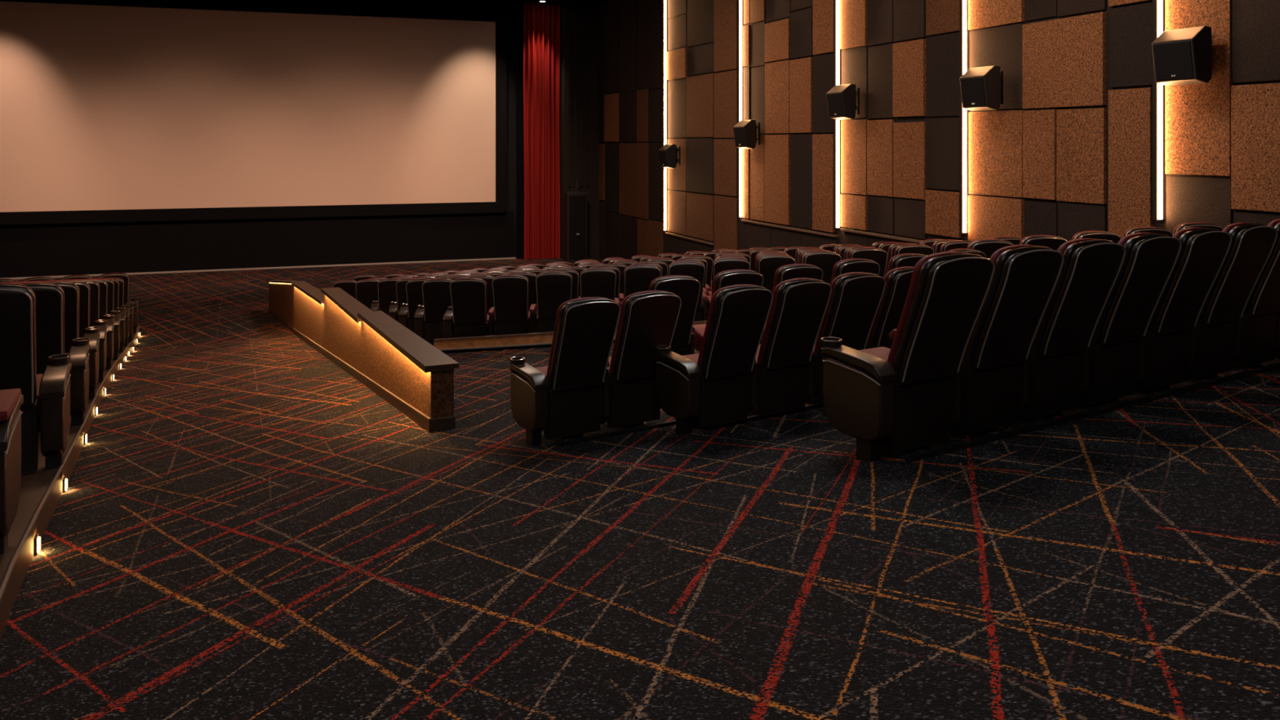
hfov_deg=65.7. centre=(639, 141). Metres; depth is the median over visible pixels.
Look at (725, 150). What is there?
acoustic panel
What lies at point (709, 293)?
seat
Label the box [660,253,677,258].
seat
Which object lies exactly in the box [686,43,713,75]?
acoustic panel
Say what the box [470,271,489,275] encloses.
seat
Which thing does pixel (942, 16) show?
acoustic panel
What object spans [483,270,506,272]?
seat
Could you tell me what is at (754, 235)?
baseboard
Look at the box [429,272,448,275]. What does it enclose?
seat
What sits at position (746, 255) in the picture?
seat
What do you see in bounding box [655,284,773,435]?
seat
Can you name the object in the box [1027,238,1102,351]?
cushion
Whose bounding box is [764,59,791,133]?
acoustic panel
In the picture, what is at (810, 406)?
rail
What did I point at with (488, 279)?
seat
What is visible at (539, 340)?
platform
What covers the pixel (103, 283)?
seat
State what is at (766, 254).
seat
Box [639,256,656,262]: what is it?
seat
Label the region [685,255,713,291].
seat
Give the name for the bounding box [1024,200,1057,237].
acoustic panel
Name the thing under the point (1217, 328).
seat
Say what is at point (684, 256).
seat
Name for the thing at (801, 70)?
acoustic panel
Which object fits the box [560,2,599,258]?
wall
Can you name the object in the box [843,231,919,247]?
baseboard
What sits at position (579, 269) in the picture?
seat
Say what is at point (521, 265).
seat
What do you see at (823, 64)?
acoustic panel
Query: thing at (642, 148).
acoustic panel
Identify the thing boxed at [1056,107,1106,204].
acoustic panel
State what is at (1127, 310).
cushion
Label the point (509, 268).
seat
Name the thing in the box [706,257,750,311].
seat
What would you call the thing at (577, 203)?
grille
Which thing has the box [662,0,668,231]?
light strip
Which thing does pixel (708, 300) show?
seat cushion
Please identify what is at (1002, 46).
acoustic panel
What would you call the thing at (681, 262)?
headrest cover
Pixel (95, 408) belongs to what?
step light
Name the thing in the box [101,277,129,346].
seat
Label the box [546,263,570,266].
seat
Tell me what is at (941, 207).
acoustic panel
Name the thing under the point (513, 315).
seat
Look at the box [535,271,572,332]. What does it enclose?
seat
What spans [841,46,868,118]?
acoustic panel
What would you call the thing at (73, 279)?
cushion
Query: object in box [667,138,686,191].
acoustic panel
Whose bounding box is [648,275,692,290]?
cushion
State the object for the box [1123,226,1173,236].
seat
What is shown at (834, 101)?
grille
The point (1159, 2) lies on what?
diffuser
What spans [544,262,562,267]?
seat
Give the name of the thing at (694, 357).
seat cushion
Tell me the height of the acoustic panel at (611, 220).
1.479 m
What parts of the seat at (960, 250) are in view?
backrest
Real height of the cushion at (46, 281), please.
0.736 m
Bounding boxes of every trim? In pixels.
[0,325,140,602]
[2,257,515,279]
[664,231,714,244]
[741,219,838,236]
[840,228,923,243]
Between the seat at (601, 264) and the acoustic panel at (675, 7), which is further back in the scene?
the acoustic panel at (675, 7)
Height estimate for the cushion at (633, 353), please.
0.586 m
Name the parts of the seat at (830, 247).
backrest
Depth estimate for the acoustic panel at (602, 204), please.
32.07 m
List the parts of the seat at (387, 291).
console armrest, backrest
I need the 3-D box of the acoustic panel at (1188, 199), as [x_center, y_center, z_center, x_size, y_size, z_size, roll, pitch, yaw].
[6.334,0.918,11.235,0.036,1.026,0.842,0,0,-20]
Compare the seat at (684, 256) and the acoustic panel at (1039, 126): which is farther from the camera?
the seat at (684, 256)
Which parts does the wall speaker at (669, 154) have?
wall plate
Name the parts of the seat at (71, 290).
backrest, console armrest, panel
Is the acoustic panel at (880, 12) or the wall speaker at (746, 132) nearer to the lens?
the acoustic panel at (880, 12)
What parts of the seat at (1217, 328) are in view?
panel, armrest, backrest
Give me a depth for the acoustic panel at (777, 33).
20.67 m
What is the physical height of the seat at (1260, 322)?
1.098 m
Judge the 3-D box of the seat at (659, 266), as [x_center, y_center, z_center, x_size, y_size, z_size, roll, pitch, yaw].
[0.090,2.224,14.314,0.546,1.018,0.766,0,0,-3]
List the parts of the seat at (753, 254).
backrest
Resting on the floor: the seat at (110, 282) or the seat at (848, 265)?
the seat at (848, 265)
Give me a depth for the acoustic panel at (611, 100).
31.05 m
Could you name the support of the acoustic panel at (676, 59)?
attached to the wall at (1162, 224)
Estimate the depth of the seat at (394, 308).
16.41 m
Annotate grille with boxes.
[568,195,586,258]
[658,151,667,166]
[733,128,745,146]
[826,93,843,116]
[960,77,985,106]
[1152,41,1193,79]
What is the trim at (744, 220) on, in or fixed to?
attached to the wall at (1162, 224)
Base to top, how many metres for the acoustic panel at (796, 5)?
1.826 m
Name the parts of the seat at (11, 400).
panel, console armrest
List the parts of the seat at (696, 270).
backrest, panel, armrest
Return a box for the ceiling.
[421,0,608,4]
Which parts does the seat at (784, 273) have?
backrest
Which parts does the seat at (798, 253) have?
backrest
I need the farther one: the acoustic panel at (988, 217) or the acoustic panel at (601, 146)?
the acoustic panel at (601, 146)
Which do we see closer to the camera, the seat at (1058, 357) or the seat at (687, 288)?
the seat at (1058, 357)
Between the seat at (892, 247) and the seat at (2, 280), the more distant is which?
the seat at (2, 280)
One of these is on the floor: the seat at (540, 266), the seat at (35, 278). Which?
the seat at (540, 266)
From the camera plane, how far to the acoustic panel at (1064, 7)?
12.91 m
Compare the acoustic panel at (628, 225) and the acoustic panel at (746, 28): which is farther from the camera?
the acoustic panel at (628, 225)
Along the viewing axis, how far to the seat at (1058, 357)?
5.71 m
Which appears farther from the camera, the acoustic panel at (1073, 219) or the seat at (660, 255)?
the seat at (660, 255)
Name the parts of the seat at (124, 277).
backrest, console armrest, panel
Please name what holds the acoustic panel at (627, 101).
attached to the wall at (1162, 224)
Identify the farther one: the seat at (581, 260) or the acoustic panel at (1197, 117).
the seat at (581, 260)
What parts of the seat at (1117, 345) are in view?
panel, backrest, armrest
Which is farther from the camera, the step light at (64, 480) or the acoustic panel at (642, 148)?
the acoustic panel at (642, 148)
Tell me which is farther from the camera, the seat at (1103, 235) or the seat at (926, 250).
the seat at (926, 250)
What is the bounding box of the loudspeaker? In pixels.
[563,178,587,262]
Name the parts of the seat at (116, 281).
backrest, panel, console armrest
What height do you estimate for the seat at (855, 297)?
0.973 m
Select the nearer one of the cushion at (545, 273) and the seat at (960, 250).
the seat at (960, 250)
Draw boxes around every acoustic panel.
[598,143,604,199]
[599,93,604,142]
[599,200,604,258]
[604,93,619,141]
[604,143,618,213]
[604,211,619,257]
[618,91,636,141]
[618,143,636,217]
[619,214,637,259]
[636,88,648,141]
[636,142,648,219]
[637,218,648,255]
[648,0,662,89]
[648,88,662,141]
[648,142,662,221]
[648,219,663,257]
[666,47,687,79]
[667,0,687,18]
[667,13,687,50]
[667,79,687,137]
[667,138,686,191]
[667,190,687,235]
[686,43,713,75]
[686,73,714,137]
[686,137,714,194]
[686,192,714,241]
[687,0,713,47]
[713,0,737,71]
[713,138,737,196]
[714,70,737,137]
[714,195,738,249]
[742,24,751,66]
[742,148,750,218]
[743,0,750,24]
[743,66,751,119]
[750,0,765,23]
[750,133,766,221]
[751,21,766,66]
[751,66,764,133]
[764,17,790,62]
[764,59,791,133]
[764,134,791,225]
[765,0,791,22]
[789,57,813,133]
[790,7,813,58]
[791,0,812,11]
[791,133,813,229]
[812,0,833,54]
[812,133,835,232]
[813,53,833,133]
[840,0,867,48]
[840,119,868,195]
[840,194,867,230]
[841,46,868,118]
[866,119,894,196]
[867,0,893,45]
[867,43,894,118]
[867,195,893,234]
[893,0,926,41]
[893,39,926,116]
[893,121,926,199]
[893,198,926,239]
[924,190,961,238]
[925,0,959,35]
[925,117,959,191]
[926,31,959,116]
[968,0,1024,30]
[968,110,1024,197]
[968,195,1024,240]
[969,22,1024,111]
[1022,12,1106,108]
[1022,109,1057,199]
[1024,0,1057,21]
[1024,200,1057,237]
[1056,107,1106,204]
[1057,0,1106,17]
[1057,202,1106,241]
[1108,0,1151,6]
[1108,87,1154,239]
[1110,2,1152,87]
[1164,0,1232,176]
[1166,176,1232,234]
[1231,0,1279,83]
[1231,82,1279,212]
[1233,211,1279,226]
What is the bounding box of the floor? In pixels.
[0,257,1279,719]
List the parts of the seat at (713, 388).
panel, console armrest, panel, backrest, armrest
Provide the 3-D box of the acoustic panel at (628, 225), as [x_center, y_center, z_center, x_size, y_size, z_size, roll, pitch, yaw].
[-0.352,2.889,29.709,0.034,1.297,1.581,0,0,-20]
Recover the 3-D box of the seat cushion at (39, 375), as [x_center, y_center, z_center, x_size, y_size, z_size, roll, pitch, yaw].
[-3.970,1.583,6.124,0.508,0.173,0.481,0,0,-25]
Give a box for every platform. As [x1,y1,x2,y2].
[0,326,139,640]
[433,320,706,353]
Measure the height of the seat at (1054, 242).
1.075 m
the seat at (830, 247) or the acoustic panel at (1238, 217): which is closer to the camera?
the acoustic panel at (1238, 217)
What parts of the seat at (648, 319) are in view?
panel, backrest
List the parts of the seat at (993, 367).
panel, backrest, armrest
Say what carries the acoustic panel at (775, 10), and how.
attached to the wall at (1162, 224)
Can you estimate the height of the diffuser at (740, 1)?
6.159 m
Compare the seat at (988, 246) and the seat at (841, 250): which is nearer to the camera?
the seat at (988, 246)
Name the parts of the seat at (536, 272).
backrest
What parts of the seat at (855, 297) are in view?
panel, backrest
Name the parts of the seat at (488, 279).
backrest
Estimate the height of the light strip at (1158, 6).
5.398 m
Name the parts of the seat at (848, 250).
backrest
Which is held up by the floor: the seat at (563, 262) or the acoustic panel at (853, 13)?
the seat at (563, 262)
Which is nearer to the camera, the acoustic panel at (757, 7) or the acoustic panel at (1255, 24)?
the acoustic panel at (1255, 24)
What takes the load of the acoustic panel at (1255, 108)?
attached to the wall at (1162, 224)
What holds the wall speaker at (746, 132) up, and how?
attached to the acoustic panel at (757, 153)
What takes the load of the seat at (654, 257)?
on the floor
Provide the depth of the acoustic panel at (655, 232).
27.48 m
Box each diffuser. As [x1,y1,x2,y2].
[664,0,666,230]
[739,0,742,217]
[835,0,839,227]
[963,0,966,232]
[1157,0,1162,219]
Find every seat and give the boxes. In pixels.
[0,278,15,282]
[0,282,71,477]
[0,388,23,555]
[13,281,35,283]
[18,282,89,431]
[22,276,54,281]
[37,280,99,403]
[60,280,107,384]
[61,275,92,279]
[73,279,114,369]
[86,278,120,360]
[97,272,137,333]
[97,278,125,352]
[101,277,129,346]
[110,277,133,342]
[333,280,356,298]
[352,275,376,281]
[355,279,379,311]
[368,277,386,279]
[370,278,399,315]
[382,274,403,278]
[388,278,416,322]
[391,276,413,279]
[399,275,418,278]
[399,278,430,339]
[413,272,429,275]
[413,275,436,279]
[414,278,453,343]
[423,273,444,275]
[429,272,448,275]
[433,275,457,279]
[441,270,458,274]
[442,277,494,338]
[446,275,469,279]
[448,272,471,275]
[455,271,476,273]
[458,270,479,272]
[465,275,494,335]
[470,268,488,272]
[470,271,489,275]
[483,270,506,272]
[485,272,509,277]
[486,268,508,271]
[492,275,536,335]
[497,266,516,270]
[506,269,528,273]
[506,271,537,333]
[509,297,620,445]
[515,265,537,269]
[515,267,537,270]
[517,266,540,269]
[524,269,548,275]
[525,263,544,269]
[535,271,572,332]
[542,266,564,270]
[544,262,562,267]
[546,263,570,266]
[547,268,580,299]
[548,264,571,266]
[552,261,572,266]
[560,266,587,297]
[573,260,589,266]
[577,261,599,266]
[577,263,600,268]
[578,259,598,262]
[579,267,620,326]
[581,262,604,265]
[588,266,623,306]
[600,263,627,300]
[601,258,616,264]
[604,257,623,259]
[605,290,681,428]
[608,258,626,263]
[613,261,636,266]
[614,259,638,262]
[620,264,660,306]
[629,262,662,276]
[631,256,648,262]
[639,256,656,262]
[639,260,667,276]
[646,257,671,261]
[648,275,700,355]
[649,258,674,275]
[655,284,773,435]
[657,253,674,257]
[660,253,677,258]
[667,261,707,321]
[671,253,687,261]
[671,259,707,294]
[677,257,710,317]
[680,254,704,258]
[684,250,696,254]
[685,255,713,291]
[689,251,706,255]
[693,269,763,351]
[702,251,719,261]
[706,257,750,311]
[707,256,746,295]
[710,254,747,291]
[711,248,728,252]
[714,252,737,258]
[719,249,737,252]
[722,253,750,264]
[735,248,753,255]
[749,247,768,249]
[749,248,768,271]
[751,278,831,417]
[755,251,784,271]
[755,253,787,271]
[756,254,795,293]
[759,249,787,254]
[759,263,822,344]
[767,246,787,250]
[783,246,803,259]
[795,247,823,263]
[795,248,822,263]
[800,249,830,263]
[802,251,841,284]
[807,271,885,405]
[819,244,840,252]
[821,251,995,462]
[830,258,879,285]
[833,244,859,253]
[836,245,863,260]
[843,246,875,259]
[848,247,888,277]
[866,266,914,349]
[871,241,896,248]
[878,242,903,276]
[885,242,915,274]
[887,253,926,271]
[894,244,933,255]
[919,239,944,248]
[932,239,961,253]
[940,240,971,252]
[947,248,986,257]
[950,244,1063,435]
[967,239,1013,258]
[991,236,1022,244]
[1017,238,1125,419]
[1019,235,1066,250]
[1071,231,1120,243]
[1080,232,1181,404]
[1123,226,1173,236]
[1135,226,1231,391]
[1173,222,1222,235]
[1186,222,1277,380]
[1231,218,1279,368]
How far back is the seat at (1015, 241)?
12.54 m
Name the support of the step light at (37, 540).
attached to the platform at (33, 484)
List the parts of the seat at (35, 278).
backrest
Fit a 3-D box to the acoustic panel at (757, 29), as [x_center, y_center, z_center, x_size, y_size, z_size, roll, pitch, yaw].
[2.581,-2.128,21.605,0.034,0.939,0.678,0,0,-20]
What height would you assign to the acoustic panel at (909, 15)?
2.790 m
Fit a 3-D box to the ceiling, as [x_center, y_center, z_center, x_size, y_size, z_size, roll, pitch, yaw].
[-5.970,-4.600,13.260,21.800,0.200,35.000,0,0,-20]
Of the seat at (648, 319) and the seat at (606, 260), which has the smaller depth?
the seat at (648, 319)
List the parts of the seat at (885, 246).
backrest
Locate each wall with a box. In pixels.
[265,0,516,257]
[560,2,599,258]
[600,0,1279,259]
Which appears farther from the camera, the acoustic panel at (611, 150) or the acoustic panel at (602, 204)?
the acoustic panel at (602, 204)
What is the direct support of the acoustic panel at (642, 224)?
attached to the wall at (1162, 224)
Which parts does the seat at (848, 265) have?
backrest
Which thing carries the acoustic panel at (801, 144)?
attached to the wall at (1162, 224)
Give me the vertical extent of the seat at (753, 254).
1.018 m
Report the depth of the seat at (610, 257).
21.88 m
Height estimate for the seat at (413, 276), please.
1.018 m
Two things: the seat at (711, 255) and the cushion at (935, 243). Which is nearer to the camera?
the cushion at (935, 243)
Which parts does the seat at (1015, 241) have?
backrest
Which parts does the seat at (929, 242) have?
backrest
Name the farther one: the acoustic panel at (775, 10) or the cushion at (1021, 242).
the acoustic panel at (775, 10)
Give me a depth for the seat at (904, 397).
5.12 m
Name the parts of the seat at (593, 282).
backrest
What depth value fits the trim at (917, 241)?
17.04 m
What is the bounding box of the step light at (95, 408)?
[94,405,97,415]
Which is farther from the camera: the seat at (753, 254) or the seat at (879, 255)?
the seat at (753, 254)
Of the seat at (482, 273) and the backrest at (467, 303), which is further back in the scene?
the seat at (482, 273)
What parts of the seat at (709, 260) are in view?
backrest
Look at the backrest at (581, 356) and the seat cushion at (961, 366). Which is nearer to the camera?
the seat cushion at (961, 366)
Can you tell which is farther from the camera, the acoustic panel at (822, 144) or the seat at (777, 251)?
the acoustic panel at (822, 144)
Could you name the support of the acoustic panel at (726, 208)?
attached to the wall at (1162, 224)
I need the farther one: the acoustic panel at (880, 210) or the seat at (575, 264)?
the seat at (575, 264)
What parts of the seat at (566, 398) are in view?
panel, console armrest, panel, backrest, armrest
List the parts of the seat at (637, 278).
backrest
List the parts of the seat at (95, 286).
backrest, console armrest, panel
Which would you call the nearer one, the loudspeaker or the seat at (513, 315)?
the seat at (513, 315)
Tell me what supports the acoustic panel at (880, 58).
attached to the wall at (1162, 224)
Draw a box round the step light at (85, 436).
[83,432,87,444]
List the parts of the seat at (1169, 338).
panel, armrest, backrest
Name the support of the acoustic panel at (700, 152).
attached to the wall at (1162, 224)
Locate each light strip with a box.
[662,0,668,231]
[737,0,744,217]
[833,0,842,228]
[959,0,969,233]
[1152,0,1165,220]
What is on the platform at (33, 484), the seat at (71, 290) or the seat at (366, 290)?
the seat at (71, 290)
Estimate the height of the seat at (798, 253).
1.018 m
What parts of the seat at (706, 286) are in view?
backrest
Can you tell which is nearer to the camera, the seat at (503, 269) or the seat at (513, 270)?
the seat at (513, 270)
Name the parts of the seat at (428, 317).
panel, console armrest, panel, backrest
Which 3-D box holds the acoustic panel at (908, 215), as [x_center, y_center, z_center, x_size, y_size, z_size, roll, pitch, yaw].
[4.468,1.266,16.395,0.032,0.613,0.852,0,0,-20]
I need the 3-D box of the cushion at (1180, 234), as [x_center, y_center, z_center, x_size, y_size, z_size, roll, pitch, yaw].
[3.445,0.873,6.380,0.459,0.661,0.295,0,0,-32]
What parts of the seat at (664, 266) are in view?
backrest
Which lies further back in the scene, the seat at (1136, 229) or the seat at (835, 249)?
the seat at (835, 249)
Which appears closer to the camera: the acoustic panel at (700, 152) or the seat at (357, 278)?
the seat at (357, 278)
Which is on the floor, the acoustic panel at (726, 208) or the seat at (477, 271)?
the seat at (477, 271)
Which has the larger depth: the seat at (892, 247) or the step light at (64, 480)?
the seat at (892, 247)
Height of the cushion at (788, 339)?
0.586 m
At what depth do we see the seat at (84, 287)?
10.92 m
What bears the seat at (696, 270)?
on the floor
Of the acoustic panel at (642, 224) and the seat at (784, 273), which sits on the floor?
the seat at (784, 273)
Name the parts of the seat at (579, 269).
backrest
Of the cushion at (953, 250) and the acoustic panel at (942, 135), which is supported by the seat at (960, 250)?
the cushion at (953, 250)
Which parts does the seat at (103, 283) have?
backrest, panel, console armrest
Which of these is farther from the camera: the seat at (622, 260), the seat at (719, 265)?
the seat at (622, 260)
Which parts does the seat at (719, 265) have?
backrest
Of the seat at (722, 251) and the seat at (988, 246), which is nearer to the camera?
the seat at (988, 246)
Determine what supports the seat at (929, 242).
on the floor
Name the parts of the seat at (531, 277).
backrest, panel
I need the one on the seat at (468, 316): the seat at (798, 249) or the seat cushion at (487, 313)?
the seat cushion at (487, 313)
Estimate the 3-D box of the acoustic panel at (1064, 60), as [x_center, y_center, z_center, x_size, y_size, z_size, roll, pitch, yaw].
[5.617,-1.050,13.170,0.068,1.175,1.438,0,0,-20]
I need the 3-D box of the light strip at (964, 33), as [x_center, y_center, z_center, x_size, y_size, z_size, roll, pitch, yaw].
[4.919,-1.551,14.990,0.140,5.858,0.082,0,0,-20]
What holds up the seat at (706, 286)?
on the floor
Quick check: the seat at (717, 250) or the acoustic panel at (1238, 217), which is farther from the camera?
the seat at (717, 250)
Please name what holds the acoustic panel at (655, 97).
attached to the wall at (1162, 224)
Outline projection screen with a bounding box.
[0,0,506,225]
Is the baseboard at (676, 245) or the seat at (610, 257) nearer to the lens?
the seat at (610, 257)
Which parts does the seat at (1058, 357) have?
panel, backrest, armrest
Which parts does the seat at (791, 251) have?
backrest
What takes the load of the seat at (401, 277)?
on the floor
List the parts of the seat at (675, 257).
backrest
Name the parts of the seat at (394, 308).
console armrest, panel, backrest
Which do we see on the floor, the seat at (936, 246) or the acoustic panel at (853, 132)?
the seat at (936, 246)
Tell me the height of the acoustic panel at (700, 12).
2.067 m
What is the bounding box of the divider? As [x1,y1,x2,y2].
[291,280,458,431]
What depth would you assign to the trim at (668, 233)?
25.05 m
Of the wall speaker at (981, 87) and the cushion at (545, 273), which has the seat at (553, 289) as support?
the cushion at (545, 273)
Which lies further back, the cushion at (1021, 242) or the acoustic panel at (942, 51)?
the acoustic panel at (942, 51)
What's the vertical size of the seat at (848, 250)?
1.018 m
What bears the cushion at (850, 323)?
on the seat at (855, 297)
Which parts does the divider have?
cork panel, cork panel, cork panel, post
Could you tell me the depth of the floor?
3.76 m
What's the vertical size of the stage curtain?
8.270 m
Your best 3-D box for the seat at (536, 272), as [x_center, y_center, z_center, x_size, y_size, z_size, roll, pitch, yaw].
[-1.584,2.485,15.606,0.546,1.018,0.766,0,0,-5]
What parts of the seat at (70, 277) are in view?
backrest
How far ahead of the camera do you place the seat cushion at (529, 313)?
13.46 m
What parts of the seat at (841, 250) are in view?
backrest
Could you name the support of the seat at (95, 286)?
on the platform at (33, 484)
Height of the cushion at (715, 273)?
0.614 m
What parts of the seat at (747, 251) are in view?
backrest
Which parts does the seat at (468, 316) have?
console armrest, panel, backrest, panel, armrest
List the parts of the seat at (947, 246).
backrest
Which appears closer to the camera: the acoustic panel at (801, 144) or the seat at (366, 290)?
the seat at (366, 290)
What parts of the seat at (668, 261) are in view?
backrest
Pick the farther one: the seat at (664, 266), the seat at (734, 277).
the seat at (664, 266)
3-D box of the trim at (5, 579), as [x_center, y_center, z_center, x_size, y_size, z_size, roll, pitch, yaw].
[-5.306,2.339,9.835,0.252,2.582,21.182,0,0,-25]
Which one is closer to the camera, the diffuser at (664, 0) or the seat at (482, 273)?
the seat at (482, 273)
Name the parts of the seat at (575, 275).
backrest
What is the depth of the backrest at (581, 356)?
6.37 m
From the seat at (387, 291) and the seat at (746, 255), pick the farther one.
the seat at (387, 291)
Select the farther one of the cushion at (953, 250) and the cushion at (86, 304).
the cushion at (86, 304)
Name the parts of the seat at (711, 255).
backrest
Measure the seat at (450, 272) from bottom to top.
1.018 m
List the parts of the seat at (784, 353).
panel, backrest, armrest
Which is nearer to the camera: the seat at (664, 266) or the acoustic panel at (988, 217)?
the acoustic panel at (988, 217)
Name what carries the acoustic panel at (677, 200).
attached to the wall at (1162, 224)
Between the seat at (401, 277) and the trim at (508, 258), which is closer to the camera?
the seat at (401, 277)
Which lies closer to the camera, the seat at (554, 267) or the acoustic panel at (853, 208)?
the seat at (554, 267)
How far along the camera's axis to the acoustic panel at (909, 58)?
16.32 m
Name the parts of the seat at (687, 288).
panel, armrest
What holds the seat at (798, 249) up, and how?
on the floor
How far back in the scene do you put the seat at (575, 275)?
14.15 m
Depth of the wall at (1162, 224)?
15.22 m
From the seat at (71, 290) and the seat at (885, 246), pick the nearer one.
the seat at (71, 290)
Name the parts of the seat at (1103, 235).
backrest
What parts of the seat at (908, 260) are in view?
backrest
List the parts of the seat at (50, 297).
backrest, console armrest, panel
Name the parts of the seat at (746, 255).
backrest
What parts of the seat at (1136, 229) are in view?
backrest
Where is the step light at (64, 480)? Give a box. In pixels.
[62,476,67,493]
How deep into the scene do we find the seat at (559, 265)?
17.64 m
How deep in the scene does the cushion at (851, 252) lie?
12.64 m
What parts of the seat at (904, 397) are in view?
panel, console armrest, panel, backrest, armrest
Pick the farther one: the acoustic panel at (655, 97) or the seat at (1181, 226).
the acoustic panel at (655, 97)
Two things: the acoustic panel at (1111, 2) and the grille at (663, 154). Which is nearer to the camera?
the acoustic panel at (1111, 2)
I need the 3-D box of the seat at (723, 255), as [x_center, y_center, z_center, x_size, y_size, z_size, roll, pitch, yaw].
[1.389,2.208,15.180,0.546,1.018,0.766,0,0,-3]
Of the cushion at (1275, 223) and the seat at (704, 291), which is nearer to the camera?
the cushion at (1275, 223)
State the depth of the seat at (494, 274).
15.30 m
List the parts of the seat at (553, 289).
panel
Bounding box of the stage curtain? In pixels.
[523,2,560,259]
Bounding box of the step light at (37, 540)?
[33,533,39,555]
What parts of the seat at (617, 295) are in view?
backrest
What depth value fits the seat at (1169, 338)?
6.30 m
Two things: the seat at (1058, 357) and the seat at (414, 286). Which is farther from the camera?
the seat at (414, 286)
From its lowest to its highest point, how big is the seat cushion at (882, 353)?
0.155 m
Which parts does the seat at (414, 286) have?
panel, console armrest, backrest, panel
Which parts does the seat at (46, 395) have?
backrest, panel, console armrest, panel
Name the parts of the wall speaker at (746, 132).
wall plate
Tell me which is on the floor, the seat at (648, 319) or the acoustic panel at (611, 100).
the seat at (648, 319)
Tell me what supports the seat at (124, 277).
on the platform at (33, 484)
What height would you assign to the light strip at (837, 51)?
6.080 m
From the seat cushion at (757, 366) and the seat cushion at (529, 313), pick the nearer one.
the seat cushion at (757, 366)
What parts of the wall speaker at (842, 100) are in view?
wall plate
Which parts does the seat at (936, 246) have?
backrest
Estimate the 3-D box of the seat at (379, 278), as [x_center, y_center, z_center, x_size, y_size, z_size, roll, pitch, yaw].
[-5.284,3.216,20.015,0.546,1.018,0.766,0,0,-17]
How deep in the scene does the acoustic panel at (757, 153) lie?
21.54 m
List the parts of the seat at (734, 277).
backrest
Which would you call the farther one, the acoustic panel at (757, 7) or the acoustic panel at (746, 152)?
the acoustic panel at (746, 152)
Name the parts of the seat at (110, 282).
backrest, panel, console armrest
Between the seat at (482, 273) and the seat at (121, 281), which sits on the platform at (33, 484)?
the seat at (121, 281)
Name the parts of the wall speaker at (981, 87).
wall plate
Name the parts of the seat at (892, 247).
backrest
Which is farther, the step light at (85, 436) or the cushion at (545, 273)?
the cushion at (545, 273)
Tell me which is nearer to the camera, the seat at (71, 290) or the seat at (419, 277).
the seat at (71, 290)
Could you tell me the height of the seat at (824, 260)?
1.018 m
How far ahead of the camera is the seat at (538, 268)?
19.01 m
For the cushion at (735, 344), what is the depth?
6.29 m
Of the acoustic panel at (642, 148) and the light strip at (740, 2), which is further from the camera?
the acoustic panel at (642, 148)
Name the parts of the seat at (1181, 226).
backrest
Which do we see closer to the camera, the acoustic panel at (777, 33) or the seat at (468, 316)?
the seat at (468, 316)
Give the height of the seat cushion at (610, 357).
0.138 m
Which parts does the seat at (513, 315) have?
backrest, panel, armrest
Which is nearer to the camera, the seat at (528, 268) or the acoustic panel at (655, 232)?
the seat at (528, 268)
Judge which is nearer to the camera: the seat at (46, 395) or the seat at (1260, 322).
the seat at (46, 395)
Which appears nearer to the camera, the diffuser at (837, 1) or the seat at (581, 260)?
the diffuser at (837, 1)
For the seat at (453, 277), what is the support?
on the floor
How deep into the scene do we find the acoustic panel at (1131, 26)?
12.10 m
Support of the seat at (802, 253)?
on the floor
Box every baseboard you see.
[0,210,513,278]
[666,234,714,254]
[742,221,838,249]
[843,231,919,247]
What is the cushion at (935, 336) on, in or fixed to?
on the seat at (904, 397)
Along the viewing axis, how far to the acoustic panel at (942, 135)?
15.54 m
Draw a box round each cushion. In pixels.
[0,282,36,397]
[18,282,64,334]
[35,373,43,417]
[37,280,79,293]
[60,280,90,306]
[73,279,100,290]
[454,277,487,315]
[487,313,489,328]
[493,275,528,300]
[528,310,530,324]
[534,365,547,375]
[538,271,569,274]
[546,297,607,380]
[606,356,611,388]
[608,290,668,376]
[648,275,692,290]
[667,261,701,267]
[683,353,698,363]
[693,324,706,346]
[697,284,759,367]
[706,295,711,308]
[711,257,746,283]
[711,269,752,296]
[755,344,760,377]
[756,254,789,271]
[756,278,817,364]
[772,263,812,294]
[813,271,870,355]
[813,341,816,367]
[822,346,890,361]
[848,247,879,258]
[887,251,970,366]
[932,239,961,248]
[947,248,973,251]
[960,244,1039,364]
[960,364,963,379]
[967,239,1004,248]
[1019,235,1057,244]
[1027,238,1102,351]
[1071,231,1109,239]
[1089,232,1153,337]
[1172,226,1207,238]
[1222,222,1253,232]
[1267,218,1279,226]
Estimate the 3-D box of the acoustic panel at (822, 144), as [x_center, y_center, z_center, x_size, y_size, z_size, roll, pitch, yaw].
[3.521,0.779,18.975,0.057,1.853,0.775,0,0,-20]
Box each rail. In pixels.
[555,419,675,447]
[731,403,823,424]
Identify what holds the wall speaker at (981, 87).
attached to the acoustic panel at (1002, 46)
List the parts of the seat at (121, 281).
backrest, panel, console armrest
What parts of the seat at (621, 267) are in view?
backrest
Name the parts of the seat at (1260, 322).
panel, backrest, armrest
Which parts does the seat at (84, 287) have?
backrest, console armrest, panel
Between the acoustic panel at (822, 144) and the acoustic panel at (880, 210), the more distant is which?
the acoustic panel at (822, 144)
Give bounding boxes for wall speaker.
[658,144,680,168]
[733,120,759,149]
[826,84,859,119]
[959,65,1003,111]
[1151,26,1211,85]
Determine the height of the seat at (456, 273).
1.018 m
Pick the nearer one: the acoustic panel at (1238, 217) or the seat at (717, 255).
the acoustic panel at (1238, 217)

